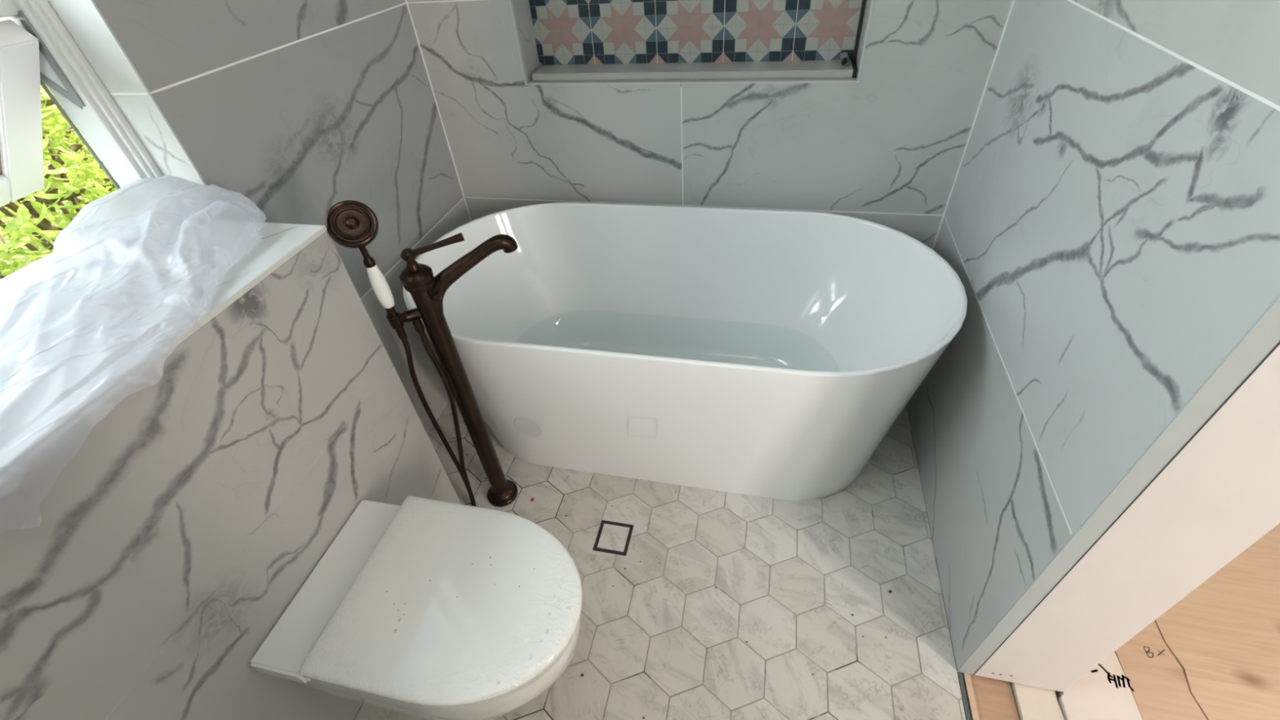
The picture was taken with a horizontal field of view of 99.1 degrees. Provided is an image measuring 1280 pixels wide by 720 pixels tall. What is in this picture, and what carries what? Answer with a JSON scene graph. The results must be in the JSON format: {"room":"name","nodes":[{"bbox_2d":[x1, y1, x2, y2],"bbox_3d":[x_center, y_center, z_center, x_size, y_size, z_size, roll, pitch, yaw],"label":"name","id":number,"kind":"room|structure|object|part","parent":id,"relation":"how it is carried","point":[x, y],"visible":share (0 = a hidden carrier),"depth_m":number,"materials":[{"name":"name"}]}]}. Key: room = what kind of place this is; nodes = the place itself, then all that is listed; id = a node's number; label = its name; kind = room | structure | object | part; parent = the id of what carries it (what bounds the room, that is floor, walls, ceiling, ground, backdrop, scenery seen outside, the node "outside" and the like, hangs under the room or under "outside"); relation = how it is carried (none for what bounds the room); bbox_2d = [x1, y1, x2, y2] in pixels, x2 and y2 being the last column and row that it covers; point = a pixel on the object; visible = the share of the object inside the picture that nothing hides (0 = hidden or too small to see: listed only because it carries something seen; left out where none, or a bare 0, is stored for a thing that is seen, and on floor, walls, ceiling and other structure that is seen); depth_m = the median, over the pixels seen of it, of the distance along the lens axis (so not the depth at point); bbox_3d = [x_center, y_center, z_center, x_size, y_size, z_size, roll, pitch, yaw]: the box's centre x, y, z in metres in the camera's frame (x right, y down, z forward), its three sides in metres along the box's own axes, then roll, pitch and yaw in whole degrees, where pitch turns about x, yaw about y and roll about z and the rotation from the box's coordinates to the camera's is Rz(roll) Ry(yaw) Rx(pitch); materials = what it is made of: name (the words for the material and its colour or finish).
{"room":"bathroom","nodes":[
{"label":"bathroom","id":0,"kind":"room"},
{"bbox_2d":[47,0,470,434],"bbox_3d":[-1.088,-0.157,0.519,0.191,2.500,3.387,6,42,12],"label":"wall","id":1,"kind":"structure","parent":0,"point":[298,108],"depth_m":1.27,"materials":[{"name":"white tile"}]},
{"bbox_2d":[0,0,163,286],"bbox_3d":[-1.158,-0.305,0.323,0.097,1.109,1.268,6,42,12],"label":"window","id":2,"kind":"structure","parent":1,"relation":"in","point":[100,122],"depth_m":0.98,"materials":[{"name":"white plastic"}]},
{"bbox_2d":[0,19,44,207],"bbox_3d":[-1.250,-0.065,0.578,0.293,0.293,1.182,6,42,12],"label":"window","id":3,"kind":"structure","parent":2,"relation":"attached to","point":[21,150],"depth_m":0.96,"materials":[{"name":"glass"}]},
{"bbox_3d":[-1.346,0.003,0.670,0.081,0.081,1.044,6,42,12],"label":"rail","id":4,"kind":"part","parent":3,"relation":"part of","materials":[{"name":"white plastic"}]},
{"bbox_2d":[16,10,84,109],"bbox_3d":[-1.024,-0.510,0.933,0.075,0.154,0.007,6,42,12],"label":"stay","id":5,"kind":"object","parent":2,"relation":"attached to","point":[71,95],"visible":0.71,"depth_m":0.94,"materials":[{"name":"metal"}]},
{"bbox_3d":[-0.889,-0.713,0.750,0.003,1.099,0.004,6,42,12],"label":"edge trim","id":6,"kind":"part","parent":1,"relation":"part of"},
{"bbox_2d":[0,222,461,719],"bbox_3d":[-0.938,0.822,0.569,0.268,0.951,2.237,6,42,12],"label":"wall ledge","id":7,"kind":"object","parent":1,"relation":"attached to","point":[161,558],"visible":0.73,"depth_m":0.88,"materials":[{"name":"grey tile"}]},
{"bbox_2d":[0,175,266,533],"bbox_3d":[-0.885,0.091,0.644,0.368,0.181,1.196,6,42,12],"label":"plastic film","id":8,"kind":"object","parent":7,"relation":"on","point":[95,324],"visible":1,"depth_m":0.79,"materials":[{"name":"white"}]},
{"bbox_2d":[249,496,582,719],"bbox_3d":[-0.369,0.560,1.137,0.557,0.367,0.363,6,42,12],"label":"toilet","id":9,"kind":"object","parent":7,"relation":"attached to","point":[428,609],"visible":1,"depth_m":0.99,"materials":[{"name":"ceramic"}]},
{"bbox_3d":[-0.372,0.579,1.151,0.550,0.321,0.342,6,42,12],"label":"bowl","id":10,"kind":"part","parent":9,"relation":"part of","materials":[{"name":"white ceramic"}]},
{"bbox_2d":[353,400,970,719],"bbox_3d":[0.920,1.310,0.779,4.277,0.300,5.800,6,42,12],"label":"floor","id":11,"kind":"structure","parent":0,"point":[789,577],"depth_m":1.40,"materials":[{"name":"tile"}]},
{"bbox_2d":[386,232,518,506],"bbox_3d":[-0.391,0.075,1.420,0.312,0.872,0.094,-13,42,-9],"label":"faucet","id":12,"kind":"object","parent":11,"relation":"on","point":[427,291],"visible":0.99,"depth_m":1.23,"materials":[{"name":"brown metal"}]},
{"bbox_2d":[324,200,404,334],"bbox_3d":[-0.553,-0.179,1.140,0.087,0.306,0.087,6,42,12],"label":"shower","id":13,"kind":"object","parent":12,"relation":"attached to","point":[351,224],"visible":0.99,"depth_m":1.06,"materials":[{"name":"brown metal"}]},
{"bbox_2d":[397,331,475,506],"bbox_3d":[-0.518,0.208,1.431,0.035,0.671,0.078,-11,42,-7],"label":"hose","id":14,"kind":"object","parent":13,"relation":"hanging from","point":[403,337],"visible":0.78,"depth_m":1.37,"materials":[{"name":"brown metal"}]},
{"bbox_3d":[-0.510,-0.100,1.218,0.060,0.027,0.027,-19,43,-16],"label":"cradle arm","id":15,"kind":"part","parent":12,"relation":"part of","materials":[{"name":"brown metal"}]},
{"bbox_3d":[-0.434,-0.238,1.142,0.132,0.031,0.018,-16,43,-12],"label":"lever","id":16,"kind":"part","parent":12,"relation":"part of","materials":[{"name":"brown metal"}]},
{"bbox_3d":[-0.445,-0.137,1.185,0.037,0.022,0.017,28,51,32],"label":"diverter knob","id":17,"kind":"part","parent":12,"relation":"part of","materials":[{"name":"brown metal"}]},
{"bbox_2d":[411,317,476,506],"bbox_3d":[-0.491,0.193,1.422,0.084,0.702,0.069,-22,44,-18],"label":"hose","id":18,"kind":"object","parent":12,"relation":"hanging from","point":[417,323],"visible":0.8,"depth_m":1.35,"materials":[{"name":"brown metal"}]},
{"bbox_3d":[-0.383,-0.192,1.220,0.242,0.147,0.045,-20,44,-17],"label":"spout","id":19,"kind":"part","parent":12,"relation":"part of","materials":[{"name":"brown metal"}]},
{"bbox_2d":[592,520,634,555],"bbox_3d":[-0.075,0.509,1.561,0.097,0.007,0.097,6,42,12],"label":"floor drain","id":20,"kind":"object","parent":11,"relation":"in","point":[620,540],"visible":1,"depth_m":1.56,"materials":[{"name":"white tile"}]},
{"bbox_2d":[402,202,967,500],"bbox_3d":[0.087,-0.027,1.692,1.499,0.602,0.745,6,42,12],"label":"bathtub","id":21,"kind":"object","parent":11,"relation":"on","point":[768,353],"visible":0.91,"depth_m":1.65,"materials":[{"name":"ceramic"}]},
{"bbox_2d":[953,652,1019,719],"bbox_3d":[0.702,1.024,0.967,0.100,0.086,0.945,6,42,12],"label":"threshold","id":22,"kind":"object","parent":11,"relation":"on","point":[988,699],"depth_m":1.21,"materials":[{"name":"beige wood"}]},
{"bbox_2d":[1009,681,1064,719],"bbox_3d":[0.796,1.037,0.944,0.088,0.086,0.935,6,42,12],"label":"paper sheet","id":23,"kind":"object","parent":11,"relation":"on","point":[1032,703],"visible":0.36,"depth_m":1.20,"materials":[{"name":"white paper"}]},
{"bbox_2d":[1054,652,1142,719],"bbox_3d":[0.897,1.093,0.865,0.155,0.093,1.400,6,42,12],"label":"board","id":24,"kind":"object","parent":11,"relation":"on","point":[1104,692],"visible":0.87,"depth_m":1.19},
{"bbox_2d":[1114,620,1207,719],"bbox_3d":[1.186,0.647,1.342,0.138,0.092,3.400,6,42,12],"label":"plywood sheet","id":25,"kind":"object","parent":11,"relation":"on","point":[1158,682],"visible":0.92,"depth_m":1.21,"materials":[{"name":"brown wood"}]},
{"bbox_2d":[1154,523,1279,719],"bbox_3d":[1.820,0.708,1.208,1.212,0.094,3.400,6,42,12],"label":"plywood sheet","id":26,"kind":"object","parent":11,"relation":"on","point":[1224,635],"visible":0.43,"depth_m":1.26,"materials":[{"name":"beige wood"}]},
{"bbox_2d":[404,0,1014,249],"bbox_3d":[0.105,-1.103,1.472,2.067,2.500,0.254,6,42,12],"label":"wall","id":27,"kind":"structure","parent":0,"point":[886,145],"depth_m":1.64,"materials":[{"name":"white tile"}]},
{"bbox_3d":[0.101,-1.025,1.381,0.968,0.601,0.014,6,42,12],"label":"edge trim","id":28,"kind":"part","parent":27,"relation":"part of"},
{"bbox_2d":[528,0,862,67],"bbox_3d":[0.129,-1.111,1.474,0.962,0.595,0.007,6,42,12],"label":"wall tiles","id":29,"kind":"object","parent":27,"relation":"attached to","point":[566,32],"visible":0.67,"depth_m":1.60,"materials":[{"name":"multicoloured tile"}]},
{"bbox_2d":[532,0,866,81],"bbox_3d":[0.136,-0.921,1.566,0.947,0.190,0.107,6,42,12],"label":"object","id":30,"kind":"structure","parent":27,"relation":"attached to","point":[806,68],"depth_m":1.59,"materials":[{"name":"stone"}]},
{"bbox_2d":[840,52,849,66],"bbox_3d":[0.571,-0.838,1.522,0.024,0.024,0.055,6,42,12],"label":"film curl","id":31,"kind":"object","parent":30,"relation":"on","point":[846,63],"visible":1,"depth_m":1.52,"materials":[{"name":"plastic"}]},
{"bbox_2d":[906,0,1279,692],"bbox_3d":[0.891,-0.655,0.886,0.211,2.500,1.349,6,42,12],"label":"wall","id":32,"kind":"structure","parent":0,"point":[1096,437],"depth_m":0.88,"materials":[{"name":"white tile"}]},
{"bbox_3d":[0.661,-0.223,0.421,0.033,2.500,0.006,6,42,12],"label":"edge trim","id":33,"kind":"part","parent":32,"relation":"part of","materials":[{"name":"metal"}]},
{"label":"outside","id":34,"kind":"structure","parent":0,"visible":0},
{"bbox_2d":[0,160,93,269],"bbox_3d":[-14.595,-0.188,7.646,28.400,0.100,55.000,6,42,12],"label":"ground","id":35,"kind":"structure","parent":34,"point":[66,201],"depth_m":9.22,"materials":[{"name":"green plant"}]},
{"bbox_2d":[0,83,120,279],"bbox_3d":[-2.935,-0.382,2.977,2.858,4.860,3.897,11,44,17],"label":"foliage","id":36,"kind":"object","parent":35,"relation":"on","point":[37,208],"visible":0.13,"depth_m":2.21,"materials":[{"name":"green plant"}]}
]}

